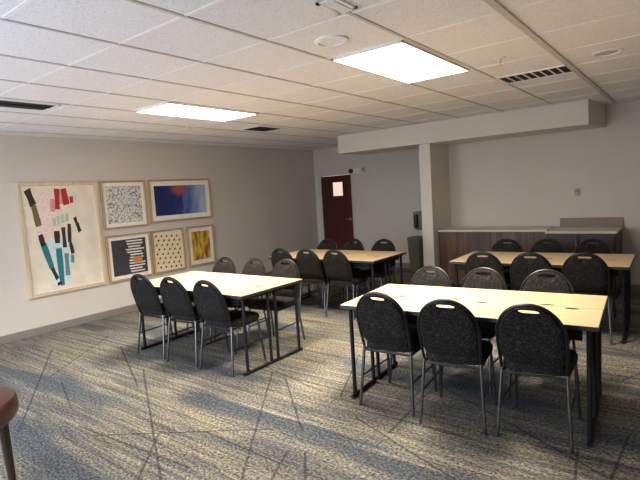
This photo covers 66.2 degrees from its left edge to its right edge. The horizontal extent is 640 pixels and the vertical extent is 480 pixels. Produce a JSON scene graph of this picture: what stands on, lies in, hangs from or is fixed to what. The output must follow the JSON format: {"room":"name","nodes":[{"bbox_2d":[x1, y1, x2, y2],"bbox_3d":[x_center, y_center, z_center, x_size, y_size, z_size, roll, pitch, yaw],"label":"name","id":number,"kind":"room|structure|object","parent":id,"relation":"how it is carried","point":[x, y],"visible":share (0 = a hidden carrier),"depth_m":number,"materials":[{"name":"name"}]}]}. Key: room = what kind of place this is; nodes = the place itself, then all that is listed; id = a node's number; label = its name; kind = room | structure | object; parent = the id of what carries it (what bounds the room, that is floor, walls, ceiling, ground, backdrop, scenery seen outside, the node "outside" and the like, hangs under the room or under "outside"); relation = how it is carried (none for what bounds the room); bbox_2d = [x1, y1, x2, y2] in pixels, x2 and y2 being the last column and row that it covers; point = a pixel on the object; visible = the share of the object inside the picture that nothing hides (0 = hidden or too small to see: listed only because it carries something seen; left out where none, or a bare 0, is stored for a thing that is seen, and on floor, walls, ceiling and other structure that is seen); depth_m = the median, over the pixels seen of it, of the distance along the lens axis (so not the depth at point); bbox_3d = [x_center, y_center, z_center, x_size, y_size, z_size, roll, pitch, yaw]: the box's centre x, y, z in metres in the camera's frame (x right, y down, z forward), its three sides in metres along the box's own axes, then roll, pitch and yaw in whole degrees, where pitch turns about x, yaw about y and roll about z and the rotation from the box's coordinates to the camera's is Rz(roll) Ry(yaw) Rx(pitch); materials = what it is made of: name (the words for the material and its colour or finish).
{"room":"meeting room","nodes":[
{"label":"meeting room","id":0,"kind":"room"},
{"bbox_2d":[0,135,318,335],"bbox_3d":[-2.917,-0.194,7.340,0.150,2.530,9.500,1,7,37],"label":"wall","id":1,"kind":"structure","parent":0,"point":[263,200],"depth_m":7.71,"materials":[{"name":"grey paint"}]},
{"bbox_2d":[14,181,106,298],"bbox_3d":[-3.410,-0.036,6.542,0.035,1.460,1.040,1,7,37],"label":"framed picture","id":2,"kind":"object","parent":1,"relation":"attached to","point":[60,222],"visible":1,"depth_m":6.50,"materials":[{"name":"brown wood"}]},
{"bbox_2d":[99,180,148,229],"bbox_3d":[-2.876,-0.526,7.233,0.035,0.695,0.713,1,7,37],"label":"framed picture","id":3,"kind":"object","parent":1,"relation":"attached to","point":[123,203],"visible":1,"depth_m":7.22,"materials":[{"name":"beige wood"}]},
{"bbox_2d":[105,185,142,223],"bbox_3d":[-2.878,-0.526,7.235,0.002,0.539,0.557,1,7,37],"label":"print","id":4,"kind":"object","parent":3,"relation":"attached to","point":[123,203],"depth_m":7.23},
{"bbox_2d":[105,231,153,282],"bbox_3d":[-2.828,0.246,7.309,0.035,0.680,0.713,1,7,37],"label":"framed picture","id":5,"kind":"object","parent":1,"relation":"attached to","point":[128,255],"visible":0.98,"depth_m":7.29,"materials":[{"name":"black paper"}]},
{"bbox_2d":[111,237,147,276],"bbox_3d":[-2.829,0.246,7.309,0.004,0.524,0.557,1,7,37],"label":"print","id":6,"kind":"object","parent":5,"relation":"attached to","point":[129,255],"depth_m":7.30,"materials":[{"name":"black paper"}]},
{"bbox_2d":[0,271,271,344],"bbox_3d":[-2.777,1.013,7.408,0.012,0.100,9.200,1,7,37],"label":"baseboard","id":7,"kind":"structure","parent":1,"relation":"attached to","point":[21,335],"depth_m":6.59,"materials":[{"name":"grey plastic"}]},
{"bbox_2d":[150,228,186,274],"bbox_3d":[-2.415,0.168,7.848,0.035,0.680,0.595,1,7,37],"label":"framed picture","id":8,"kind":"object","parent":1,"relation":"attached to","point":[168,246],"visible":1,"depth_m":7.84,"materials":[{"name":"beige wood"}]},
{"bbox_2d":[154,231,182,270],"bbox_3d":[-2.416,0.171,7.849,0.003,0.586,0.495,1,7,37],"label":"print","id":9,"kind":"object","parent":8,"relation":"attached to","point":[168,245],"depth_m":7.84,"materials":[{"name":"beige paper"}]},
{"bbox_2d":[147,179,211,222],"bbox_3d":[-2.265,-0.660,8.031,0.035,0.670,1.205,1,7,37],"label":"framed picture","id":10,"kind":"object","parent":1,"relation":"attached to","point":[169,199],"visible":1,"depth_m":7.99,"materials":[{"name":"beige wood"}]},
{"bbox_2d":[153,185,206,215],"bbox_3d":[-2.266,-0.660,8.033,0.002,0.470,1.005,1,7,37],"label":"print","id":11,"kind":"object","parent":10,"relation":"attached to","point":[168,200],"depth_m":8.00},
{"bbox_2d":[186,224,215,266],"bbox_3d":[-2.021,0.088,8.362,0.035,0.670,0.560,1,7,37],"label":"framed picture","id":12,"kind":"object","parent":1,"relation":"attached to","point":[200,239],"visible":0.98,"depth_m":8.35,"materials":[{"name":"beige wood"}]},
{"bbox_2d":[191,230,210,260],"bbox_3d":[-2.023,0.088,8.363,0.002,0.484,0.374,1,7,37],"label":"print","id":13,"kind":"object","parent":12,"relation":"attached to","point":[200,239],"depth_m":8.36,"materials":[{"name":"yellow paper"}]},
{"bbox_2d":[0,268,639,479],"bbox_3d":[0.562,1.152,4.872,8.700,0.100,9.500,1,7,37],"label":"floor","id":14,"kind":"structure","parent":0,"point":[92,407],"depth_m":3.61,"materials":[{"name":"carpet"}]},
{"bbox_2d":[0,386,18,479],"bbox_3d":[-1.883,1.167,2.594,0.550,0.616,0.550,1,7,37],"label":"chair","id":15,"kind":"object","parent":14,"relation":"on","point":[9,402],"visible":1,"depth_m":2.73,"materials":[{"name":"brown wood"}]},
{"bbox_2d":[130,274,197,358],"bbox_3d":[-1.697,0.758,5.282,0.447,0.888,0.554,0,7,33],"label":"chair","id":16,"kind":"object","parent":14,"relation":"on","point":[145,295],"visible":0.91,"depth_m":5.09,"materials":[{"name":"fabric"}]},
{"bbox_2d":[160,277,230,366],"bbox_3d":[-1.284,0.763,4.966,0.447,0.888,0.554,0,7,33],"label":"chair","id":17,"kind":"object","parent":14,"relation":"on","point":[176,299],"visible":0.92,"depth_m":4.77,"materials":[{"name":"fabric"}]},
{"bbox_2d":[140,277,275,375],"bbox_3d":[-1.222,0.826,5.011,1.720,0.741,0.425,1,7,37],"label":"table","id":18,"kind":"object","parent":14,"relation":"on","point":[233,294],"visible":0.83,"depth_m":4.63,"materials":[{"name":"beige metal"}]},
{"bbox_2d":[186,257,240,340],"bbox_3d":[-1.279,0.676,5.851,0.447,0.888,0.554,0,7,34],"label":"chair","id":19,"kind":"object","parent":14,"relation":"on","point":[228,267],"visible":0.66,"depth_m":5.96,"materials":[{"name":"fabric"}]},
{"bbox_2d":[193,280,266,376],"bbox_3d":[-0.875,0.767,4.654,0.447,0.888,0.554,0,7,34],"label":"chair","id":20,"kind":"object","parent":14,"relation":"on","point":[210,303],"visible":0.98,"depth_m":4.49,"materials":[{"name":"fabric"}]},
{"bbox_2d":[167,271,302,361],"bbox_3d":[-0.962,0.777,5.351,1.720,0.741,0.425,1,7,37],"label":"table","id":21,"kind":"object","parent":14,"relation":"on","point":[279,283],"visible":0.84,"depth_m":5.00,"materials":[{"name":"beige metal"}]},
{"bbox_2d":[214,258,267,347],"bbox_3d":[-0.891,0.681,5.554,0.447,0.888,0.554,1,7,40],"label":"chair","id":22,"kind":"object","parent":14,"relation":"on","point":[258,269],"visible":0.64,"depth_m":5.59,"materials":[{"name":"fabric"}]},
{"bbox_2d":[247,259,304,347],"bbox_3d":[-0.482,0.680,5.306,0.447,0.888,0.554,0,7,32],"label":"chair","id":23,"kind":"object","parent":14,"relation":"on","point":[291,270],"visible":0.81,"depth_m":5.36,"materials":[{"name":"fabric"}]},
{"bbox_2d":[271,248,318,304],"bbox_3d":[-0.371,0.520,6.870,0.447,0.888,0.554,0,7,35],"label":"chair","id":24,"kind":"object","parent":14,"relation":"on","point":[276,256],"visible":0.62,"depth_m":6.66,"materials":[{"name":"fabric"}]},
{"bbox_2d":[296,249,343,315],"bbox_3d":[-0.016,0.525,6.599,0.447,0.888,0.554,0,7,35],"label":"chair","id":25,"kind":"object","parent":14,"relation":"on","point":[309,264],"visible":0.9,"depth_m":6.41,"materials":[{"name":"fabric"}]},
{"bbox_2d":[301,238,340,302],"bbox_3d":[0.005,0.446,7.395,0.447,0.888,0.554,0,7,35],"label":"chair","id":26,"kind":"object","parent":14,"relation":"on","point":[323,245],"visible":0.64,"depth_m":7.49,"materials":[{"name":"fabric"}]},
{"bbox_2d":[268,253,390,297],"bbox_3d":[0.105,0.589,6.604,1.720,0.741,0.425,1,7,37],"label":"table","id":27,"kind":"object","parent":14,"relation":"on","point":[356,261],"visible":0.34,"depth_m":6.12,"materials":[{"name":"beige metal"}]},
{"bbox_2d":[325,239,366,301],"bbox_3d":[0.374,0.452,7.101,0.447,0.888,0.554,1,7,39],"label":"chair","id":28,"kind":"object","parent":14,"relation":"on","point":[359,246],"visible":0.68,"depth_m":7.16,"materials":[{"name":"fabric"}]},
{"bbox_2d":[323,250,369,319],"bbox_3d":[0.341,0.529,6.326,0.447,0.888,0.554,0,7,35],"label":"chair","id":29,"kind":"object","parent":14,"relation":"on","point":[337,267],"visible":1,"depth_m":6.15,"materials":[{"name":"fabric"}]},
{"bbox_2d":[290,249,405,299],"bbox_3d":[0.365,0.539,6.944,1.720,0.741,0.425,1,7,37],"label":"table","id":30,"kind":"object","parent":14,"relation":"on","point":[395,255],"visible":0.44,"depth_m":6.60,"materials":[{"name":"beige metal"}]},
{"bbox_2d":[356,239,395,297],"bbox_3d":[0.790,0.454,6.808,0.447,0.888,0.554,0,7,35],"label":"chair","id":31,"kind":"object","parent":14,"relation":"on","point":[378,246],"visible":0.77,"depth_m":6.86,"materials":[{"name":"fabric"}]},
{"bbox_2d":[356,292,437,416],"bbox_3d":[0.564,0.772,3.680,0.447,0.888,0.554,0,7,34],"label":"chair","id":32,"kind":"object","parent":14,"relation":"on","point":[384,325],"visible":0.94,"depth_m":3.49,"materials":[{"name":"fabric"}]},
{"bbox_2d":[407,236,423,271],"bbox_3d":[1.827,0.263,9.264,0.260,0.660,0.260,1,7,37],"label":"waste bin","id":33,"kind":"object","parent":14,"relation":"on","point":[415,243],"visible":0.82,"depth_m":9.17,"materials":[{"name":"grey plastic"}]},
{"bbox_2d":[390,266,456,382],"bbox_3d":[0.883,0.700,4.224,0.447,0.888,0.554,0,7,34],"label":"chair","id":34,"kind":"object","parent":14,"relation":"on","point":[421,277],"visible":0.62,"depth_m":4.34,"materials":[{"name":"fabric"}]},
{"bbox_2d":[417,299,497,435],"bbox_3d":[0.936,0.781,3.355,0.447,0.888,0.554,0,6,29],"label":"chair","id":35,"kind":"object","parent":14,"relation":"on","point":[449,336],"visible":1,"depth_m":3.16,"materials":[{"name":"fabric"}]},
{"bbox_2d":[340,295,603,446],"bbox_3d":[1.006,0.837,3.471,1.720,0.741,0.425,0,7,33],"label":"table","id":36,"kind":"object","parent":14,"relation":"on","point":[575,321],"visible":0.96,"depth_m":3.17,"materials":[{"name":"brown wood"}]},
{"bbox_2d":[442,267,511,395],"bbox_3d":[1.262,0.699,3.985,0.447,0.888,0.554,1,7,37],"label":"chair","id":37,"kind":"object","parent":14,"relation":"on","point":[495,281],"visible":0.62,"depth_m":4.08,"materials":[{"name":"fabric"}]},
{"bbox_2d":[368,284,607,416],"bbox_3d":[1.242,0.787,3.829,1.720,0.741,0.425,0,7,33],"label":"table","id":38,"kind":"object","parent":14,"relation":"on","point":[597,302],"visible":0.79,"depth_m":3.66,"materials":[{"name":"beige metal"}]},
{"bbox_2d":[465,251,513,290],"bbox_3d":[1.853,0.530,5.346,0.447,0.888,0.554,0,7,34],"label":"chair","id":39,"kind":"object","parent":14,"relation":"on","point":[472,262],"visible":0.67,"depth_m":5.11,"materials":[{"name":"fabric"}]},
{"bbox_2d":[437,226,555,287],"bbox_3d":[2.646,0.270,7.404,1.580,0.905,0.555,1,7,37],"label":"sideboard","id":40,"kind":"object","parent":14,"relation":"on","point":[454,242],"visible":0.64,"depth_m":7.34,"materials":[{"name":"brown wood"}]},
{"bbox_2d":[437,226,555,231],"bbox_3d":[2.619,-0.165,7.362,1.580,0.030,0.555,1,7,37],"label":"countertop","id":41,"kind":"structure","parent":40,"relation":"on","point":[479,228],"depth_m":7.23,"materials":[{"name":"laminate"}]},
{"bbox_2d":[490,239,522,287],"bbox_3d":[2.203,0.453,5.916,0.447,0.888,0.554,0,7,34],"label":"chair","id":42,"kind":"object","parent":14,"relation":"on","point":[498,246],"visible":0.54,"depth_m":6.04,"materials":[{"name":"fabric"}]},
{"bbox_2d":[510,252,553,290],"bbox_3d":[2.233,0.531,5.092,0.447,0.888,0.554,0,7,32],"label":"chair","id":43,"kind":"object","parent":14,"relation":"on","point":[521,267],"visible":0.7,"depth_m":4.88,"materials":[{"name":"fabric"}]},
{"bbox_2d":[495,303,581,453],"bbox_3d":[1.377,0.778,3.096,0.447,0.888,0.554,0,7,34],"label":"chair","id":44,"kind":"object","parent":14,"relation":"on","point":[531,343],"visible":1,"depth_m":2.91,"materials":[{"name":"fabric"}]},
{"bbox_2d":[449,256,632,343],"bbox_3d":[2.296,0.587,5.217,1.720,0.741,0.425,0,7,35],"label":"table","id":45,"kind":"object","parent":14,"relation":"on","point":[614,266],"visible":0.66,"depth_m":4.86,"materials":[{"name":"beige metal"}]},
{"bbox_2d":[507,269,579,401],"bbox_3d":[1.685,0.699,3.711,0.447,0.888,0.554,0,7,33],"label":"chair","id":46,"kind":"object","parent":14,"relation":"on","point":[560,283],"visible":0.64,"depth_m":3.84,"materials":[{"name":"fabric"}]},
{"bbox_2d":[530,238,565,276],"bbox_3d":[2.596,0.452,5.666,0.447,0.888,0.554,0,7,33],"label":"chair","id":47,"kind":"object","parent":14,"relation":"on","point":[556,247],"visible":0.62,"depth_m":5.81,"materials":[{"name":"fabric"}]},
{"bbox_2d":[464,251,634,329],"bbox_3d":[2.544,0.537,5.566,1.720,0.741,0.425,0,7,35],"label":"table","id":48,"kind":"object","parent":14,"relation":"on","point":[497,254],"visible":0.48,"depth_m":5.27,"materials":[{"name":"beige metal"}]},
{"bbox_2d":[545,217,622,299],"bbox_3d":[3.558,0.235,6.605,0.830,1.015,0.713,1,7,37],"label":"sideboard","id":49,"kind":"object","parent":14,"relation":"on","point":[571,232],"depth_m":6.43,"materials":[{"name":"brown wood"}]},
{"bbox_2d":[545,226,622,233],"bbox_3d":[3.542,-0.136,6.577,0.830,0.030,0.685,1,7,37],"label":"countertop","id":50,"kind":"structure","parent":49,"relation":"on","point":[602,229],"depth_m":6.44,"materials":[{"name":"laminate"}]},
{"bbox_2d":[562,252,614,344],"bbox_3d":[2.658,0.526,4.868,0.447,0.888,0.554,0,7,34],"label":"chair","id":51,"kind":"object","parent":14,"relation":"on","point":[591,276],"visible":0.84,"depth_m":4.65,"materials":[{"name":"fabric"}]},
{"bbox_2d":[574,238,615,323],"bbox_3d":[2.992,0.453,5.401,0.447,0.888,0.554,0,7,33],"label":"chair","id":52,"kind":"object","parent":14,"relation":"on","point":[602,247],"visible":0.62,"depth_m":5.52,"materials":[{"name":"fabric"}]},
{"bbox_2d":[0,0,639,149],"bbox_3d":[0.399,-1.460,4.617,8.700,0.100,9.500,1,7,37],"label":"ceiling","id":53,"kind":"structure","parent":0,"point":[117,21],"depth_m":3.47,"materials":[{"name":"tile"}]},
{"bbox_2d":[0,98,60,110],"bbox_3d":[-2.648,-1.183,4.290,0.340,0.010,0.600,1,7,37],"label":"ceiling vent","id":54,"kind":"object","parent":53,"relation":"in","point":[4,103],"visible":1,"depth_m":4.34,"materials":[{"name":"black metal"}]},
{"bbox_2d":[135,102,257,120],"bbox_3d":[-1.281,-1.357,5.234,0.565,0.016,1.180,1,7,37],"label":"recessed light","id":55,"kind":"object","parent":53,"relation":"in","point":[168,108],"visible":1,"depth_m":5.14,"materials":[{"name":"white plastic"}]},
{"bbox_2d":[239,125,284,131],"bbox_3d":[-0.803,-1.545,6.831,0.400,0.010,0.520,1,7,37],"label":"ceiling vent","id":56,"kind":"object","parent":53,"relation":"in","point":[259,128],"visible":1,"depth_m":6.83,"materials":[{"name":"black metal"}]},
{"bbox_2d":[0,0,639,149],"bbox_3d":[0.441,-1.418,4.674,8.400,0.005,8.560,1,7,37],"label":"trim","id":57,"kind":"structure","parent":53,"relation":"attached to","point":[26,2],"depth_m":3.65,"materials":[{"name":"white metal"}]},
{"bbox_2d":[314,35,347,46],"bbox_3d":[0.071,-1.229,3.038,0.210,0.014,0.210,1,7,37],"label":"ceiling speaker","id":58,"kind":"object","parent":53,"relation":"attached to","point":[329,40],"visible":1,"depth_m":3.03,"materials":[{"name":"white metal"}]},
{"bbox_2d":[318,38,343,44],"bbox_3d":[0.071,-1.230,3.038,0.166,0.001,0.166,1,7,37],"label":"grille","id":59,"kind":"object","parent":58,"relation":"attached to","point":[333,41],"depth_m":3.05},
{"bbox_2d":[315,0,357,14],"bbox_3d":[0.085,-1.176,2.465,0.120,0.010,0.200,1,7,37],"label":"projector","id":60,"kind":"object","parent":53,"relation":"in","point":[338,7],"visible":1,"depth_m":2.46,"materials":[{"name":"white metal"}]},
{"bbox_2d":[332,40,468,82],"bbox_3d":[0.654,-1.333,3.743,0.560,0.016,1.160,1,7,37],"label":"recessed light","id":61,"kind":"object","parent":53,"relation":"in","point":[404,61],"visible":1,"depth_m":3.63,"materials":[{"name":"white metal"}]},
{"bbox_2d":[493,56,505,66],"bbox_3d":[1.366,-1.354,3.727,0.090,0.060,0.090,1,7,37],"label":"sprinkler","id":62,"kind":"object","parent":53,"relation":"attached to","point":[499,58],"visible":1,"depth_m":3.72,"materials":[{"name":"white metal"}]},
{"bbox_2d":[495,65,572,83],"bbox_3d":[1.928,-1.479,4.395,0.600,0.010,0.360,1,7,37],"label":"ceiling vent","id":63,"kind":"object","parent":53,"relation":"in","point":[562,69],"visible":0.94,"depth_m":4.39,"materials":[{"name":"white metal"}]},
{"bbox_2d":[483,0,617,103],"bbox_3d":[1.429,-1.336,3.245,0.042,0.014,8.250,1,7,37],"label":"trim","id":64,"kind":"structure","parent":53,"relation":"attached to","point":[494,4],"depth_m":3.30,"materials":[{"name":"white metal"}]},
{"bbox_2d":[590,48,623,56],"bbox_3d":[2.199,-1.435,3.762,0.220,0.010,0.220,1,7,37],"label":"recessed light","id":65,"kind":"object","parent":53,"relation":"in","point":[607,52],"visible":1,"depth_m":3.75,"materials":[{"name":"white metal"}]},
{"bbox_2d":[313,147,422,262],"bbox_3d":[1.361,-0.712,9.916,3.510,2.530,0.150,1,7,37],"label":"wall","id":66,"kind":"structure","parent":0,"point":[386,196],"depth_m":9.90,"materials":[{"name":"grey paint"}]},
{"bbox_2d":[318,173,355,242],"bbox_3d":[0.393,-0.447,10.630,0.870,1.985,0.074,1,7,37],"label":"trim","id":67,"kind":"structure","parent":66,"relation":"attached to","point":[320,176],"depth_m":10.76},
{"bbox_2d":[322,175,353,249],"bbox_3d":[0.393,-0.421,10.605,0.770,1.923,0.109,1,7,37],"label":"door","id":68,"kind":"structure","parent":66,"relation":"in","point":[337,196],"depth_m":10.59,"materials":[{"name":"red wood"}]},
{"bbox_2d":[348,167,364,173],"bbox_3d":[0.745,-1.427,10.104,0.346,0.120,0.135,1,7,37],"label":"emergency light","id":69,"kind":"object","parent":66,"relation":"attached to","point":[360,169],"visible":1,"depth_m":10.10,"materials":[{"name":"white plastic"}]},
{"bbox_2d":[393,263,409,267],"bbox_3d":[1.717,0.508,9.718,2.320,0.100,0.012,1,7,37],"label":"baseboard","id":70,"kind":"structure","parent":66,"relation":"attached to","point":[397,265],"depth_m":9.76,"materials":[{"name":"grey plastic"}]},
{"bbox_2d":[413,211,421,229],"bbox_3d":[1.891,-0.368,9.396,0.190,0.360,0.110,1,7,37],"label":"wall dispenser","id":71,"kind":"object","parent":66,"relation":"attached to","point":[417,215],"visible":0.84,"depth_m":9.41,"materials":[{"name":"grey plastic"}]},
{"bbox_2d":[419,143,450,272],"bbox_3d":[2.140,-0.594,8.196,0.180,2.530,1.650,1,7,37],"label":"column","id":72,"kind":"structure","parent":0,"point":[433,158],"depth_m":7.60,"materials":[{"name":"paint"}]},
{"bbox_2d":[338,99,605,154],"bbox_3d":[2.071,-1.639,7.450,3.855,0.300,0.770,1,7,37],"label":"beam","id":73,"kind":"structure","parent":0,"point":[581,114],"depth_m":6.88,"materials":[{"name":"paint"}]},
{"bbox_2d":[448,100,639,284],"bbox_3d":[4.125,-0.564,6.617,4.890,2.530,0.150,1,7,37],"label":"wall","id":74,"kind":"structure","parent":0,"point":[526,180],"depth_m":7.05,"materials":[{"name":"grey paint"}]},
{"bbox_2d":[0,0,553,148],"bbox_3d":[0.504,-1.408,4.544,7.952,0.007,9.200,1,7,37],"label":"trim","id":75,"kind":"structure","parent":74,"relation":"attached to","point":[132,1],"depth_m":3.92,"materials":[{"name":"white metal"}]},
{"bbox_2d":[574,188,579,195],"bbox_3d":[3.608,-0.674,6.887,0.070,0.100,0.024,1,7,37],"label":"wall thermostat","id":76,"kind":"object","parent":74,"relation":"attached to","point":[576,190],"visible":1,"depth_m":6.88,"materials":[{"name":"beige plastic"}]},
{"bbox_2d":[620,285,639,292],"bbox_3d":[4.151,0.652,6.671,4.890,0.100,0.012,1,7,37],"label":"baseboard","id":77,"kind":"structure","parent":74,"relation":"attached to","point":[634,288],"depth_m":6.60,"materials":[{"name":"grey plastic"}]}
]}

